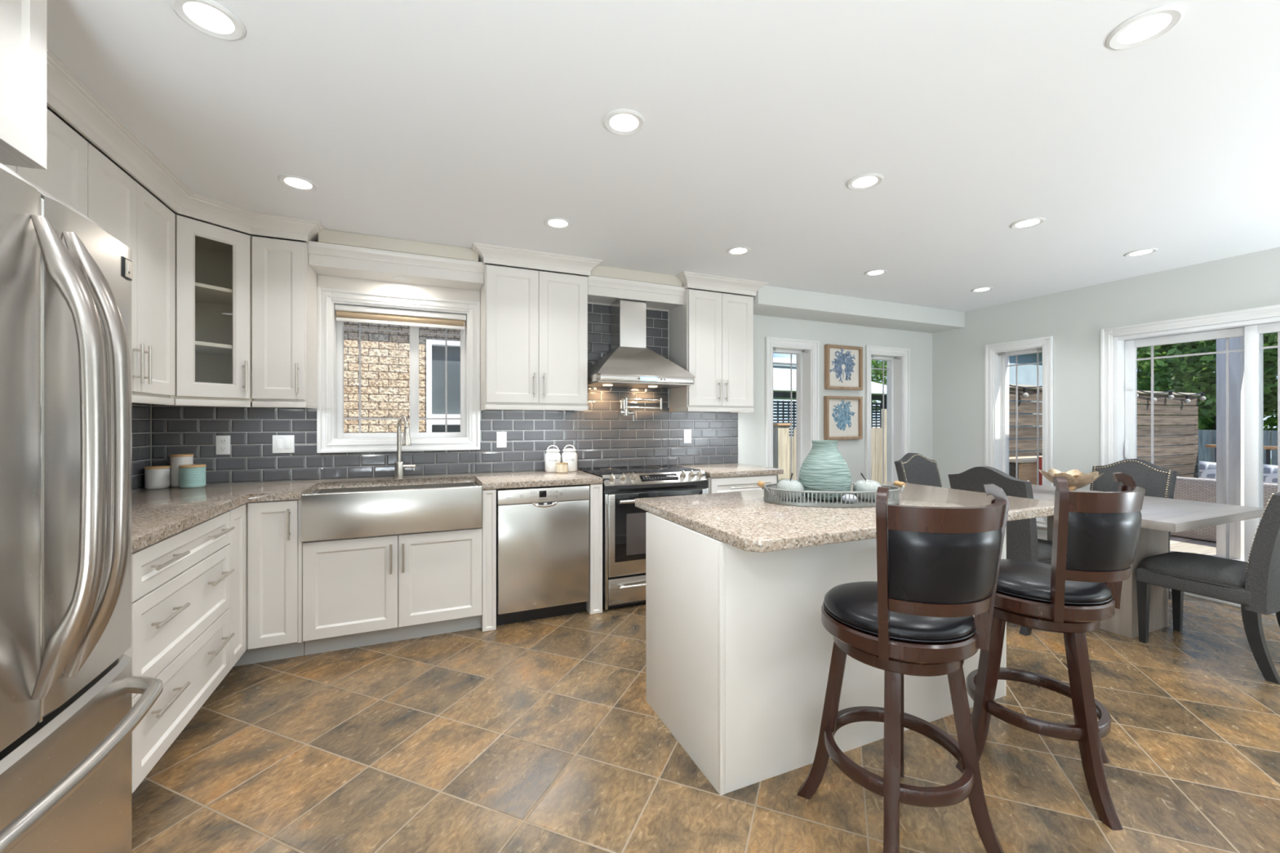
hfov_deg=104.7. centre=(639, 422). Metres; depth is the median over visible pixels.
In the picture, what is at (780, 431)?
fence post
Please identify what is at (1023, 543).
dining chair
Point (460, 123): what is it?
ceiling
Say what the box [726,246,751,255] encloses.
recessed light
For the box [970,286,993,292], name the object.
recessed light
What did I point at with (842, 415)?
framed print
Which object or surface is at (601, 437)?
wall
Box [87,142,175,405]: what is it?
upper cabinet
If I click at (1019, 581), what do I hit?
seat cushion
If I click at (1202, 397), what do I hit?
string lights
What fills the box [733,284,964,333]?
soffit
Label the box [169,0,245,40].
recessed light
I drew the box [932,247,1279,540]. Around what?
wall
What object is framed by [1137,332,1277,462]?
tree
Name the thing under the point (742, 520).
island countertop
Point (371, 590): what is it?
base cabinet
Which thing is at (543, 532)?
dishwasher
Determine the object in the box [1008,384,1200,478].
privacy fence
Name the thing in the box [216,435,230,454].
wall outlet
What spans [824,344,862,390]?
framed print
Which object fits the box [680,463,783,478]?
countertop
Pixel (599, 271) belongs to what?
crown molding
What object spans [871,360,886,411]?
tree
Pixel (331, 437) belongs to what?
window
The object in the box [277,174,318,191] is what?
recessed light
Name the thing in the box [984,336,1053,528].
window
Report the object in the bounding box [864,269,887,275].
recessed light
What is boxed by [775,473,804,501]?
apple
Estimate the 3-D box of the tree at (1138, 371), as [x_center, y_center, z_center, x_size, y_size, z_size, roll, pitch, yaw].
[18.364,-1.946,16.768,5.232,7.092,5.798,0,0,-23]
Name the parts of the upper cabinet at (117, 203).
door, handle, handle, light rail, door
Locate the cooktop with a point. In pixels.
(653, 469)
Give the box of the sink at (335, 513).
[301,482,482,542]
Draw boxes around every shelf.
[195,282,231,304]
[195,341,231,355]
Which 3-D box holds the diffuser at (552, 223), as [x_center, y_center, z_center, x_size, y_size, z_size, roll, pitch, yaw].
[-0.479,-1.162,2.886,0.110,0.004,0.110,0,0,-23]
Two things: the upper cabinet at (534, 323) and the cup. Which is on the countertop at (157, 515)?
the cup
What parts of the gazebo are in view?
post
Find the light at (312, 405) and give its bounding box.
[252,401,316,408]
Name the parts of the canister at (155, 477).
lid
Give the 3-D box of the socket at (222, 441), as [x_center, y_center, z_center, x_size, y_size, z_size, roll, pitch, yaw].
[-2.542,0.115,3.013,0.034,0.032,0.004,0,0,-23]
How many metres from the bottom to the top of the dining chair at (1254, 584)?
1.007 m
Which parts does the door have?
latch handle, casing, sliding panel, fixed panel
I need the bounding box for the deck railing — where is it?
[1205,444,1277,465]
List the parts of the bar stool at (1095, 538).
leg, leg, plate, post, leg, rail, leg, rail, post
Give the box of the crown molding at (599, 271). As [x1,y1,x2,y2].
[578,265,682,286]
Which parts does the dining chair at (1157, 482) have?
nailhead trim, backrest, leg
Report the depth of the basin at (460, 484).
3.24 m
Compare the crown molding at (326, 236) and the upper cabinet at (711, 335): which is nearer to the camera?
the crown molding at (326, 236)
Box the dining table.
[1031,484,1266,638]
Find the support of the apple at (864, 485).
on the oval tray
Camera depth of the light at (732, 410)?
4.05 m
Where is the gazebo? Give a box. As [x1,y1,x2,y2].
[773,357,886,435]
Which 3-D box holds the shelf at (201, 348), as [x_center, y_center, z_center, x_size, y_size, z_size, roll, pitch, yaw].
[-2.487,-0.419,2.748,0.524,0.019,0.503,0,0,-23]
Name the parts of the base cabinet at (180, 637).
handle, handle, handle, drawer, drawer, drawer, handle, handle, handle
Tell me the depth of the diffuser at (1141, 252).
3.38 m
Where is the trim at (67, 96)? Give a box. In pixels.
[46,48,324,244]
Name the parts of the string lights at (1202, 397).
bulb, bulb, bulb, bulb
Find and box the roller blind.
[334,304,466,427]
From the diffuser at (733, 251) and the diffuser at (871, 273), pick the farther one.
the diffuser at (871, 273)
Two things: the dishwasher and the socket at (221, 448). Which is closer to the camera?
the socket at (221, 448)
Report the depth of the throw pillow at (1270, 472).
5.49 m
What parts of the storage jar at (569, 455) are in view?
lid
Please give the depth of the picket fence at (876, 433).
7.61 m
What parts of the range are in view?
trim, knob, knob, storage drawer, handle, handle, knob, control panel, oven door, glass panel, knob, knob, knob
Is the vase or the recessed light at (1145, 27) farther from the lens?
the vase
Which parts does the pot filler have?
lever, arm, arm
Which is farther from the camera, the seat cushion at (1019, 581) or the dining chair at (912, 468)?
the dining chair at (912, 468)
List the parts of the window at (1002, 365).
frame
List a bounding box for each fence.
[789,408,886,482]
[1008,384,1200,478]
[1137,430,1277,477]
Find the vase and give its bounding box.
[798,440,851,501]
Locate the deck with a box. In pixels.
[1169,535,1216,555]
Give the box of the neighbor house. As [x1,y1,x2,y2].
[343,321,460,432]
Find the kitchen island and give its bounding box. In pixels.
[645,511,1006,795]
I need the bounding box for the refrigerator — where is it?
[0,162,163,852]
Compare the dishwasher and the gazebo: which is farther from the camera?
the gazebo
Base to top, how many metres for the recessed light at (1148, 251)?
0.007 m
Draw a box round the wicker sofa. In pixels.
[1170,476,1277,542]
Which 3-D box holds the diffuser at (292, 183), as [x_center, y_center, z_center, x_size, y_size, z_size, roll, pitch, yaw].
[-1.661,-1.162,2.404,0.110,0.004,0.110,0,0,-23]
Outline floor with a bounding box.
[131,591,1279,852]
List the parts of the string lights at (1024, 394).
bulb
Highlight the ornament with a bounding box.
[841,493,857,503]
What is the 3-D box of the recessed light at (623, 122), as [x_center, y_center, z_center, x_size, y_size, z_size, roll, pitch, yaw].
[-0.061,-1.161,1.917,0.164,0.007,0.164,0,0,-23]
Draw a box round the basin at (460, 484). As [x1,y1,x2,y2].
[313,482,476,493]
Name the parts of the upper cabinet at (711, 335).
door, handle, crown molding, handle, door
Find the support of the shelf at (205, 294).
attached to the upper cabinet at (214, 264)
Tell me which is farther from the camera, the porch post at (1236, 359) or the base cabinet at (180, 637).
the porch post at (1236, 359)
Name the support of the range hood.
attached to the wall at (751, 425)
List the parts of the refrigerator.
door, freezer drawer, handle, door, handle, handle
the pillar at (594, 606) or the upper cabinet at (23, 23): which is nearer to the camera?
the upper cabinet at (23, 23)
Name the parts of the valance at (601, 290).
molding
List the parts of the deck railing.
cap rail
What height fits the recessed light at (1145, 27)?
0.007 m
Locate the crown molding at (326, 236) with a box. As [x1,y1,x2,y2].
[318,229,478,261]
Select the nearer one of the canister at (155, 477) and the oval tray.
the oval tray
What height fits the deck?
0.030 m
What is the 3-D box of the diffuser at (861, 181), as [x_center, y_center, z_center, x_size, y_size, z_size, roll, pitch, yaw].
[1.088,-1.162,2.390,0.110,0.004,0.110,0,0,-23]
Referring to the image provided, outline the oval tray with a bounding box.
[757,480,906,507]
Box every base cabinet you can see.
[122,511,235,793]
[227,488,319,671]
[297,498,482,655]
[706,474,777,493]
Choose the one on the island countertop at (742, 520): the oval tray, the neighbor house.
the oval tray
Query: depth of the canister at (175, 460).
2.85 m
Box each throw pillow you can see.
[1198,461,1216,479]
[1263,464,1277,484]
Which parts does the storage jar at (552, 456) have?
lid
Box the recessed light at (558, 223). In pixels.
[543,217,572,229]
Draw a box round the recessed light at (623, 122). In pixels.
[603,108,644,135]
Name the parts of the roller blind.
rail, pull cord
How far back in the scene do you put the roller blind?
3.44 m
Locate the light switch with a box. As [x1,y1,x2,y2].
[272,435,294,453]
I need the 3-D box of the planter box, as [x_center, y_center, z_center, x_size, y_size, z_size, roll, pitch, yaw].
[4.522,0.895,5.514,1.470,1.010,0.350,0,0,-23]
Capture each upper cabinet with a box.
[0,0,46,169]
[3,107,87,217]
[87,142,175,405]
[170,214,253,407]
[252,235,317,408]
[471,242,603,411]
[669,271,768,413]
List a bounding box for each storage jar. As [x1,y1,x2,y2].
[544,444,560,472]
[561,444,577,471]
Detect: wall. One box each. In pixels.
[131,303,737,490]
[150,235,932,484]
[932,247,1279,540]
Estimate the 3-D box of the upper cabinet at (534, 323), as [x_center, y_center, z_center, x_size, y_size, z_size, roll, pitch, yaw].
[-0.753,-0.625,3.560,0.887,1.078,0.419,0,0,-23]
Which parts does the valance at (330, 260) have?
molding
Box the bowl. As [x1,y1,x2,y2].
[1038,468,1103,491]
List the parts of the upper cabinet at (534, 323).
door, handle, crown molding, handle, door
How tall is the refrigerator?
1.776 m
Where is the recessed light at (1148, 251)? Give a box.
[1124,248,1158,257]
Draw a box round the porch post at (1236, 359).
[1212,336,1244,561]
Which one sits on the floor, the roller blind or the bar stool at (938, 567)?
the bar stool at (938, 567)
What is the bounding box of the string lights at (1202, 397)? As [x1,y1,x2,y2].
[1137,389,1206,403]
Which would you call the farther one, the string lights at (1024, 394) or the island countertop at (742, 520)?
the string lights at (1024, 394)
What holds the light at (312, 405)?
attached to the upper cabinet at (284, 284)
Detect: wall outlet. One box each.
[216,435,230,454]
[496,431,506,447]
[684,429,691,443]
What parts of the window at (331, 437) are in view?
frame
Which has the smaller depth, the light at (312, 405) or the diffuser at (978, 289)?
the light at (312, 405)
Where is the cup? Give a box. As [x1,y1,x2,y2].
[555,462,568,472]
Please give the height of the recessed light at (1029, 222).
0.007 m
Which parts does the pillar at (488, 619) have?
panel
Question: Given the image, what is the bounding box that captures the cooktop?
[578,465,702,476]
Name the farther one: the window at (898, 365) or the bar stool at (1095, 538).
the window at (898, 365)
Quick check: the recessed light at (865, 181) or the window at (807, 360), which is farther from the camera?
the window at (807, 360)
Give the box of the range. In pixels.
[578,465,708,609]
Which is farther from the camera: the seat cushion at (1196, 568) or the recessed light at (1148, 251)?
the recessed light at (1148, 251)
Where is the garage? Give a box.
[1008,352,1042,452]
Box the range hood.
[587,298,696,388]
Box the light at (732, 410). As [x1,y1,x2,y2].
[669,407,753,413]
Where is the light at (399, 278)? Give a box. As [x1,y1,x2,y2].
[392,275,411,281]
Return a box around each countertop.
[131,470,603,553]
[635,481,1054,552]
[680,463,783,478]
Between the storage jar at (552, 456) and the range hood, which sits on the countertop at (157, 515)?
the storage jar at (552, 456)
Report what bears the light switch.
attached to the wall at (601, 437)
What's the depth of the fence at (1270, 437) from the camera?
9.07 m
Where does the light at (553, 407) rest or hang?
attached to the upper cabinet at (534, 323)
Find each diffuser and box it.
[183,2,234,33]
[284,177,311,189]
[548,219,567,226]
[609,114,638,131]
[730,248,746,253]
[852,176,877,187]
[867,271,883,275]
[974,288,989,291]
[1015,219,1039,226]
[1118,13,1171,43]
[1129,249,1152,255]
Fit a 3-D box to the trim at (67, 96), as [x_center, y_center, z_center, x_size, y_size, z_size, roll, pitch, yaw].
[-1.871,-1.114,2.140,0.601,0.100,1.812,0,0,-23]
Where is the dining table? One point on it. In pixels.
(1160, 516)
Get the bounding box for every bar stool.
[796,483,1009,852]
[955,471,1145,831]
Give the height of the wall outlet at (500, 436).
0.118 m
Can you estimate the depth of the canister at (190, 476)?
2.81 m
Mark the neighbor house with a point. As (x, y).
(384, 355)
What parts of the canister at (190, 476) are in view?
lid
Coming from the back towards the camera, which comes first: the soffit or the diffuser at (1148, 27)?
the soffit
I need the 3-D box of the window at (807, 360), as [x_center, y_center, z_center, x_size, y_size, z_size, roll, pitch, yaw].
[1.433,0.022,4.828,0.632,1.645,0.206,0,0,-23]
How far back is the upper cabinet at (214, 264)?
2.75 m
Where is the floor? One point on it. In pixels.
(540, 735)
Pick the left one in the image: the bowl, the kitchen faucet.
the kitchen faucet
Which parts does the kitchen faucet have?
spout, lever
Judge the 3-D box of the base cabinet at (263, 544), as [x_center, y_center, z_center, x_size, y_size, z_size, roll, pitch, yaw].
[-2.300,0.853,2.670,0.862,0.875,0.849,0,0,-23]
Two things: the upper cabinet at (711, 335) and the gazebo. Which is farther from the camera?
the gazebo
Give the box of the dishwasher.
[495,484,589,625]
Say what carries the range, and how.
on the floor
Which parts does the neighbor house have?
glass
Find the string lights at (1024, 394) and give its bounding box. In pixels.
[1008,384,1042,398]
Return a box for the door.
[1100,304,1279,615]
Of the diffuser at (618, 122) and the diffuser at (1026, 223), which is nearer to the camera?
the diffuser at (618, 122)
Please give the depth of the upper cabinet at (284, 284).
2.87 m
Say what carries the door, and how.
in the wall at (1075, 318)
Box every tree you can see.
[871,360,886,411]
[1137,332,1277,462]
[1137,347,1271,399]
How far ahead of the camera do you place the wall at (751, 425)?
5.00 m
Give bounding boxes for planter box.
[1008,455,1042,484]
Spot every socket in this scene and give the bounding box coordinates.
[219,438,226,444]
[219,446,226,451]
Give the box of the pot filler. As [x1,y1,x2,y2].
[620,397,662,421]
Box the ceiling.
[46,0,1279,311]
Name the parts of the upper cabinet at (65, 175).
door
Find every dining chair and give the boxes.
[894,453,942,487]
[947,466,1052,635]
[1089,458,1177,599]
[1136,491,1279,684]
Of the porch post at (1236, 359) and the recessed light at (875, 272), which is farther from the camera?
the porch post at (1236, 359)
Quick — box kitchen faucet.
[394,414,415,478]
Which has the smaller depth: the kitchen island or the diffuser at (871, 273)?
the kitchen island
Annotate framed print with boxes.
[823,395,862,439]
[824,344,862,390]
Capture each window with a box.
[316,286,479,453]
[765,336,819,480]
[865,345,910,482]
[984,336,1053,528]
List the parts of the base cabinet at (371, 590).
door, handle, handle, door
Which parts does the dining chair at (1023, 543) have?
backrest, leg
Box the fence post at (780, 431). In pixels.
[773,423,791,483]
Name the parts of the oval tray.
handle, handle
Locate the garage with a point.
(1027, 374)
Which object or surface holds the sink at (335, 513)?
in the countertop at (157, 515)
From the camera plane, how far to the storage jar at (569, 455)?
3.75 m
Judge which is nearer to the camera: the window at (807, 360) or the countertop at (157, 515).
the countertop at (157, 515)
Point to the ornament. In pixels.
(847, 495)
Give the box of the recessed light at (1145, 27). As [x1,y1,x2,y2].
[1106,4,1185,50]
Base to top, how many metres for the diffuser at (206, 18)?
0.004 m
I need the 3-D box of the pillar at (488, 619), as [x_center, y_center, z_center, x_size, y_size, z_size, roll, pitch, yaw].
[-1.052,0.853,3.334,0.081,0.875,0.617,0,0,-23]
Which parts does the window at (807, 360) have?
frame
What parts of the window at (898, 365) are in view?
frame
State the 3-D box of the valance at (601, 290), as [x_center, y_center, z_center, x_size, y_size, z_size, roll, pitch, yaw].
[-0.072,-1.014,3.927,0.820,0.135,0.302,0,0,-23]
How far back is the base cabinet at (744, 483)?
3.77 m
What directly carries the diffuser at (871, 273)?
attached to the recessed light at (875, 272)
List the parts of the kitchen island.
panel, panel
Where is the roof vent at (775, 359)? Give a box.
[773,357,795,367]
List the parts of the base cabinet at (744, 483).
handle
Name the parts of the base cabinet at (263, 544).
door, door, handle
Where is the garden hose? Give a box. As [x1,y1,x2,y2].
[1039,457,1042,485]
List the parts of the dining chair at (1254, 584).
leg, leg, seat rail, leg, backrest, nailhead trim, leg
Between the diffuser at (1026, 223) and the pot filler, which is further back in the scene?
the pot filler
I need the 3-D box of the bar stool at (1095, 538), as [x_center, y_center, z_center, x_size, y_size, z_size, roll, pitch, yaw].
[1.491,0.735,1.819,0.518,1.111,0.510,0,0,39]
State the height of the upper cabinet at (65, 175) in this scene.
0.943 m
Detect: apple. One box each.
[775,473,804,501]
[853,472,881,501]
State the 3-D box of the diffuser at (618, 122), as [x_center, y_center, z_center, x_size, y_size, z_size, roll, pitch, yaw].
[-0.061,-1.162,1.917,0.110,0.004,0.110,0,0,-23]
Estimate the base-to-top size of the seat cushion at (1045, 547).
0.082 m
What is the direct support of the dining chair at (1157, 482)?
on the floor
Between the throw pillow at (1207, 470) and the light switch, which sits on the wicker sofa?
the throw pillow at (1207, 470)
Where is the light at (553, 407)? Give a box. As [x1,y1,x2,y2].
[480,404,588,411]
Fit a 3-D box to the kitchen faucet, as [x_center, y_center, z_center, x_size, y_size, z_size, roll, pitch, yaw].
[-1.558,0.161,3.269,0.132,0.426,0.194,0,0,-23]
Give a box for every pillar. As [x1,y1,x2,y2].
[475,482,496,631]
[586,483,602,614]
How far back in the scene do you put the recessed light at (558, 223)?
2.88 m
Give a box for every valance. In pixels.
[307,240,484,302]
[587,275,685,311]
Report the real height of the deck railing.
0.975 m
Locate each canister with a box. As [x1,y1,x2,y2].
[144,465,170,488]
[169,453,193,487]
[178,463,206,488]
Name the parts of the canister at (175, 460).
lid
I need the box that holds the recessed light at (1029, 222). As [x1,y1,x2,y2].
[1009,217,1045,229]
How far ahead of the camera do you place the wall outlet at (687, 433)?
4.29 m
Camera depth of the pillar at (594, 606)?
3.33 m
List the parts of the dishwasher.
control panel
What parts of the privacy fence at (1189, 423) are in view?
post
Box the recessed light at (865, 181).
[846,173,884,190]
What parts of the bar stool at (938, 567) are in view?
leg, post, leg, plate, leg, rail, rail, leg, post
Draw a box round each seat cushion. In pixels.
[823,581,975,640]
[996,559,1111,603]
[1037,538,1052,560]
[1142,551,1248,587]
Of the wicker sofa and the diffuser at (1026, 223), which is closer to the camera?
the diffuser at (1026, 223)
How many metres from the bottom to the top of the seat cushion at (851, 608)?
0.062 m

